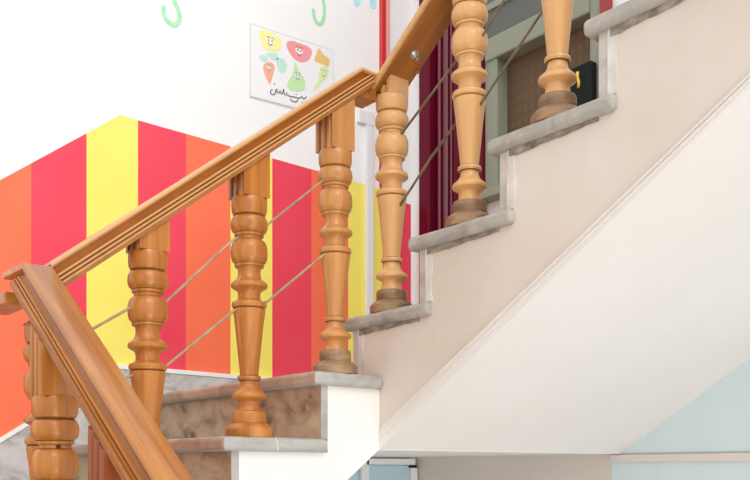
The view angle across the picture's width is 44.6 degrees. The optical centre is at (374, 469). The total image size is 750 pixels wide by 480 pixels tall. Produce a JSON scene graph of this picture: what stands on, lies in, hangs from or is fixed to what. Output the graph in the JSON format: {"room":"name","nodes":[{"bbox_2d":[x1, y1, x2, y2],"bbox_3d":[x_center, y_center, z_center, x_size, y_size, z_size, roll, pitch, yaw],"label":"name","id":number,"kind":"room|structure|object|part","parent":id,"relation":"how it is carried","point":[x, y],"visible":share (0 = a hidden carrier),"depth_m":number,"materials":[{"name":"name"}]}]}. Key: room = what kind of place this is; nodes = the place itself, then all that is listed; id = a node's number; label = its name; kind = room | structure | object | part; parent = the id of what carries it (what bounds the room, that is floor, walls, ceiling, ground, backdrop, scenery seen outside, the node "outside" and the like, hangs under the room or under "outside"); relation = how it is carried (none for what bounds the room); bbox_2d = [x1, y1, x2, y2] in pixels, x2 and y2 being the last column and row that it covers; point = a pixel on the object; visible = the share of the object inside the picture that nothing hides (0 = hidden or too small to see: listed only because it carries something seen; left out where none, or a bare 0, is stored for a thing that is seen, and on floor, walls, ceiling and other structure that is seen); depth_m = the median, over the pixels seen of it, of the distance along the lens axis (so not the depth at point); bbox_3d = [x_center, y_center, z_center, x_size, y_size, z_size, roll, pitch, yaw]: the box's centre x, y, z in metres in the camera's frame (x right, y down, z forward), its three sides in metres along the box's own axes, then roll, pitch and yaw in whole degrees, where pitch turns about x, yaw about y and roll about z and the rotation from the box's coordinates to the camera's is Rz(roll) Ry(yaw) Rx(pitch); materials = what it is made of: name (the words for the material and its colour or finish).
{"room":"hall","nodes":[
{"label":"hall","id":0,"kind":"room"},
{"bbox_2d":[0,0,414,458],"bbox_3d":[-1.630,-0.550,2.446,4.740,4.580,0.120,0,0,-39],"label":"wall","id":1,"kind":"structure","parent":0,"point":[106,105],"depth_m":3.12,"materials":[{"name":"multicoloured paint"}]},
{"bbox_2d":[0,365,267,479],"bbox_3d":[-0.697,-0.029,3.104,2.220,0.627,0.018,0,0,-39],"label":"baseboard","id":2,"kind":"structure","parent":1,"relation":"attached to","point":[13,454],"depth_m":2.90,"materials":[{"name":"grey stone"}]},
{"bbox_2d":[161,0,181,26],"bbox_3d":[-0.694,-1.626,3.118,0.076,0.230,0.002,0,0,-39],"label":"handle","id":3,"kind":"object","parent":1,"relation":"attached to","point":[177,22],"visible":1,"depth_m":3.12,"materials":[{"name":"green paint"}]},
{"bbox_2d":[250,23,332,108],"bbox_3d":[-0.306,-1.486,3.425,0.376,0.278,0.006,0,0,-39],"label":"poster","id":4,"kind":"object","parent":1,"relation":"attached to","point":[286,71],"visible":1,"depth_m":3.40,"materials":[{"name":"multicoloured paper"}]},
{"bbox_2d":[259,54,267,60],"bbox_3d":[-0.408,-1.506,3.342,0.040,0.026,0.001,0,0,-39],"label":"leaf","id":5,"kind":"object","parent":4,"relation":"on","point":[262,57],"depth_m":3.34,"materials":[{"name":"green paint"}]},
{"bbox_2d":[263,62,274,83],"bbox_3d":[-0.390,-1.458,3.357,0.050,0.081,0.001,0,0,-39],"label":"picture","id":6,"kind":"object","parent":4,"relation":"attached to","point":[268,67],"depth_m":3.36,"materials":[{"name":"orange paper"}]},
{"bbox_2d":[258,30,281,50],"bbox_3d":[-0.386,-1.575,3.360,0.101,0.070,0.001,0,0,-39],"label":"picture","id":7,"kind":"object","parent":4,"relation":"on","point":[268,40],"depth_m":3.36,"materials":[{"name":"yellow paper"}]},
{"bbox_2d":[266,53,277,59],"bbox_3d":[-0.379,-1.523,3.366,0.052,0.026,0.001,0,0,-39],"label":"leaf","id":8,"kind":"object","parent":4,"relation":"on","point":[269,56],"depth_m":3.37,"materials":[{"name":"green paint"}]},
{"bbox_2d":[276,58,286,72],"bbox_3d":[-0.346,-1.499,3.392,0.047,0.056,0.001,0,0,-39],"label":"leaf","id":9,"kind":"object","parent":4,"relation":"attached to","point":[281,63],"depth_m":3.39,"materials":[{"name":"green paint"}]},
{"bbox_2d":[287,62,304,91],"bbox_3d":[-0.296,-1.474,3.432,0.083,0.111,0.001,0,0,-39],"label":"picture","id":10,"kind":"object","parent":4,"relation":"on","point":[295,70],"depth_m":3.43,"materials":[{"name":"green paper"}]},
{"bbox_2d":[286,41,311,61],"bbox_3d":[-0.285,-1.571,3.441,0.115,0.070,0.001,0,0,-39],"label":"picture","id":11,"kind":"object","parent":4,"relation":"on","point":[296,51],"depth_m":3.44,"materials":[{"name":"pink"}]},
{"bbox_2d":[314,66,328,89],"bbox_3d":[-0.205,-1.498,3.505,0.071,0.103,0.001,0,0,-39],"label":"picture","id":12,"kind":"object","parent":4,"relation":"attached to","point":[321,73],"depth_m":3.50,"materials":[{"name":"green"}]},
{"bbox_2d":[314,48,329,66],"bbox_3d":[-0.203,-1.582,3.507,0.073,0.061,0.001,0,0,-39],"label":"picture","id":13,"kind":"object","parent":4,"relation":"on","point":[321,55],"depth_m":3.50},
{"bbox_2d":[312,0,325,25],"bbox_3d":[-0.215,-1.820,3.500,0.066,0.240,0.002,0,0,-39],"label":"handle","id":14,"kind":"object","parent":1,"relation":"attached to","point":[322,21],"visible":1,"depth_m":3.51,"materials":[{"name":"green paint"}]},
{"bbox_2d":[353,0,360,6],"bbox_3d":[-0.072,-1.879,3.614,0.038,0.095,0.002,0,0,-39],"label":"painted raindrop","id":15,"kind":"object","parent":1,"relation":"attached to","point":[356,2],"visible":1,"depth_m":3.62,"materials":[{"name":"teal paint"}]},
{"bbox_2d":[357,108,373,125],"bbox_3d":[-0.038,-1.399,3.635,0.076,0.056,0.012,0,0,-39],"label":"junction box","id":16,"kind":"object","parent":1,"relation":"attached to","point":[364,117],"visible":1,"depth_m":3.63,"materials":[{"name":"white plastic"}]},
{"bbox_2d":[365,125,373,314],"bbox_3d":[-0.023,-0.855,3.646,0.036,1.032,0.014,0,0,-39],"label":"cable trunking","id":17,"kind":"object","parent":1,"relation":"attached to","point":[369,130],"visible":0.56,"depth_m":3.64,"materials":[{"name":"white plastic"}]},
{"bbox_2d":[369,0,376,8],"bbox_3d":[-0.008,-1.897,3.666,0.038,0.095,0.002,0,0,-39],"label":"painted raindrop","id":18,"kind":"object","parent":1,"relation":"attached to","point":[373,3],"visible":1,"depth_m":3.67,"materials":[{"name":"teal paint"}]},
{"bbox_2d":[379,0,385,186],"bbox_3d":[0.031,-1.990,3.686,0.023,1.700,0.018,0,0,-39],"label":"trim","id":19,"kind":"structure","parent":1,"relation":"attached to","point":[382,3],"depth_m":3.68,"materials":[{"name":"red paint"}]},
{"bbox_2d":[348,459,417,479],"bbox_3d":[-0.227,0.849,3.470,1.010,1.782,0.034,0,0,-39],"label":"door","id":20,"kind":"structure","parent":1,"relation":"in","point":[373,469],"depth_m":3.69,"materials":[{"name":"white plastic"}]},
{"bbox_3d":[-0.349,0.855,3.386,0.715,1.770,0.012,0,0,-39],"label":"wall panel","id":21,"kind":"part","parent":20,"relation":"part of","materials":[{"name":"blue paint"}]},
{"bbox_2d":[386,0,389,58],"bbox_3d":[0.048,-1.990,3.705,0.027,1.700,0.010,0,0,-39],"label":"trim","id":22,"kind":"structure","parent":1,"relation":"attached to","point":[387,1],"depth_m":3.70,"materials":[{"name":"pink paint"}]},
{"bbox_2d":[415,0,749,479],"bbox_3d":[1.945,-0.550,1.688,0.143,4.580,5.530,0,0,-39],"label":"wall","id":23,"kind":"structure","parent":0,"point":[717,420],"depth_m":2.88,"materials":[{"name":"white paint"}]},
{"bbox_2d":[419,0,486,302],"bbox_3d":[0.328,-1.266,3.641,0.110,2.050,0.379,0,0,-39],"label":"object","id":24,"kind":"structure","parent":23,"relation":"in","point":[437,197],"depth_m":3.72,"materials":[{"name":"red fabric"}]},
{"bbox_3d":[0.342,-1.230,3.628,0.031,1.940,0.270,0,0,-39],"label":"moulding","id":25,"kind":"part","parent":24,"relation":"part of","materials":[{"name":"red paint"}]},
{"bbox_3d":[0.347,-1.230,3.618,0.028,1.740,0.090,0,0,-39],"label":"panel","id":26,"kind":"part","parent":24,"relation":"part of","materials":[{"name":"red paint"}]},
{"bbox_2d":[480,0,599,203],"bbox_3d":[0.598,-1.651,3.272,0.130,1.280,0.536,0,0,-39],"label":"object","id":27,"kind":"structure","parent":23,"relation":"in","point":[514,18],"depth_m":3.39,"materials":[{"name":"grey paint"}]},
{"bbox_3d":[0.575,-1.928,3.278,0.014,0.605,0.488,0,0,-39],"label":"pane","id":28,"kind":"part","parent":27,"relation":"part of","materials":[{"name":"grey glass"}]},
{"bbox_2d":[507,26,589,133],"bbox_3d":[0.641,-1.315,3.293,0.015,0.450,0.430,0,0,-39],"label":"blind","id":29,"kind":"object","parent":27,"relation":"attached to","point":[524,91],"visible":0.14,"depth_m":3.37,"materials":[{"name":"brown fabric"}]},
{"bbox_2d":[571,61,596,105],"bbox_3d":[0.702,-1.202,3.081,0.038,0.322,0.086,0,0,-39],"label":"box","id":30,"kind":"object","parent":27,"relation":"on","point":[585,88],"visible":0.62,"depth_m":3.06,"materials":[{"name":"black plastic"}]},
{"bbox_2d":[600,0,611,13],"bbox_3d":[0.768,-1.871,3.035,0.020,1.940,0.040,0,0,-39],"label":"trim","id":31,"kind":"structure","parent":23,"relation":"attached to","point":[605,5],"depth_m":3.02,"materials":[{"name":"red paint"}]},
{"bbox_2d":[610,453,749,461],"bbox_3d":[2.197,-0.036,1.254,0.012,0.023,4.536,0,0,-39],"label":"trim","id":32,"kind":"structure","parent":23,"relation":"attached to","point":[713,456],"depth_m":2.81,"materials":[{"name":"beige paint"}]},
{"bbox_3d":[0.088,1.789,0.203,4.620,0.100,5.530,0,0,-39],"label":"floor","id":33,"kind":"structure","parent":0,"visible":0},
{"bbox_2d":[72,0,749,479],"bbox_3d":[0.044,0.172,1.649,2.879,3.135,3.214,0,0,-39],"label":"staircase","id":34,"kind":"structure","parent":33,"relation":"on","point":[607,290],"depth_m":2.11,"materials":[{"name":"white paint"}]},
{"bbox_2d":[23,320,37,479],"bbox_3d":[-0.716,-0.057,1.980,0.115,0.622,0.115,0,0,-39],"label":"baluster","id":35,"kind":"object","parent":34,"relation":"on","point":[31,446],"visible":0.21,"depth_m":1.95,"materials":[{"name":"brown wood"}]},
{"bbox_2d":[30,324,78,479],"bbox_3d":[-0.608,0.076,1.735,0.115,0.707,0.115,0,0,-39],"label":"baluster","id":36,"kind":"object","parent":34,"relation":"on","point":[54,429],"visible":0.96,"depth_m":1.70,"materials":[{"name":"brown wood"}]},
{"bbox_2d":[0,263,192,479],"bbox_3d":[-0.459,-0.033,1.546,0.062,0.745,1.210,0,0,-39],"label":"handrail","id":37,"kind":"object","parent":36,"relation":"on","point":[130,437],"visible":1,"depth_m":1.54,"materials":[{"name":"brown wood"}]},
{"bbox_2d":[88,425,121,479],"bbox_3d":[-0.425,0.261,1.507,0.115,0.667,0.115,0,0,-39],"label":"baluster","id":38,"kind":"object","parent":34,"relation":"on","point":[100,467],"visible":0.39,"depth_m":1.49,"materials":[{"name":"brown wood"}]},
{"bbox_2d":[126,219,169,427],"bbox_3d":[-0.501,-0.231,2.014,0.115,0.641,0.115,0,0,-39],"label":"baluster","id":39,"kind":"object","parent":34,"relation":"on","point":[147,279],"visible":0.79,"depth_m":1.98,"materials":[{"name":"brown wood"}]},
{"bbox_2d":[225,154,272,436],"bbox_3d":[-0.299,-0.413,2.174,0.115,0.675,0.115,0,0,-39],"label":"baluster","id":40,"kind":"object","parent":34,"relation":"on","point":[249,190],"visible":0.98,"depth_m":2.15,"materials":[{"name":"brown wood"}]},
{"bbox_2d":[79,254,323,407],"bbox_3d":[-0.398,-0.320,2.091,0.753,0.495,0.006,0,0,-39],"label":"metal rod","id":41,"kind":"object","parent":40,"relation":"attached to","point":[322,255],"visible":0.53,"depth_m":2.13,"materials":[{"name":"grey metal"}]},
{"bbox_2d":[92,180,323,329],"bbox_3d":[-0.398,-0.488,2.091,0.753,0.540,0.006,0,0,-39],"label":"metal rod","id":42,"kind":"object","parent":40,"relation":"attached to","point":[321,181],"visible":0.45,"depth_m":2.10,"materials":[{"name":"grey metal"}]},
{"bbox_2d":[44,67,377,286],"bbox_3d":[-0.344,-0.691,2.134,0.849,0.682,0.078,0,0,-39],"label":"handrail","id":43,"kind":"object","parent":40,"relation":"on","point":[108,241],"visible":0.82,"depth_m":2.07,"materials":[{"name":"brown wood"}]},
{"bbox_2d":[313,98,357,373],"bbox_3d":[-0.101,-0.592,2.328,0.115,0.704,0.115,0,0,-39],"label":"baluster","id":44,"kind":"object","parent":34,"relation":"on","point":[335,133],"visible":0.98,"depth_m":2.30,"materials":[{"name":"brown wood"}]},
{"bbox_2d":[370,74,411,313],"bbox_3d":[0.044,-0.711,2.392,0.115,0.611,0.115,0,0,-39],"label":"baluster","id":45,"kind":"object","parent":34,"relation":"on","point":[391,147],"visible":0.97,"depth_m":2.36,"materials":[{"name":"brown wood"}]},
{"bbox_2d":[445,0,488,227],"bbox_3d":[0.224,-0.890,2.166,0.115,0.640,0.115,0,0,-39],"label":"baluster","id":46,"kind":"object","parent":34,"relation":"on","point":[469,18],"visible":0.97,"depth_m":2.14,"materials":[{"name":"brown wood"}]},
{"bbox_2d":[372,0,452,94],"bbox_3d":[0.359,-1.347,1.992,0.098,0.744,1.085,0,0,-39],"label":"handrail","id":47,"kind":"object","parent":46,"relation":"on","point":[432,18],"visible":0.77,"depth_m":2.30,"materials":[{"name":"brown wood"}]},
{"bbox_2d":[530,0,576,124],"bbox_3d":[0.391,-1.061,1.958,0.115,0.651,0.115,0,0,-39],"label":"baluster","id":48,"kind":"object","parent":34,"relation":"on","point":[557,80],"visible":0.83,"depth_m":1.93,"materials":[{"name":"brown wood"}]},
{"bbox_2d":[401,0,504,134],"bbox_3d":[0.301,-1.128,2.070,0.006,0.570,0.824,0,0,-39],"label":"metal rod","id":49,"kind":"object","parent":48,"relation":"attached to","point":[503,1],"visible":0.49,"depth_m":2.24,"materials":[{"name":"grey metal"}]},
{"bbox_2d":[400,10,542,206],"bbox_3d":[0.301,-0.945,2.070,0.006,0.577,0.824,0,0,-39],"label":"metal rod","id":50,"kind":"object","parent":48,"relation":"attached to","point":[540,13],"visible":0.66,"depth_m":2.12,"materials":[{"name":"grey metal"}]}
]}

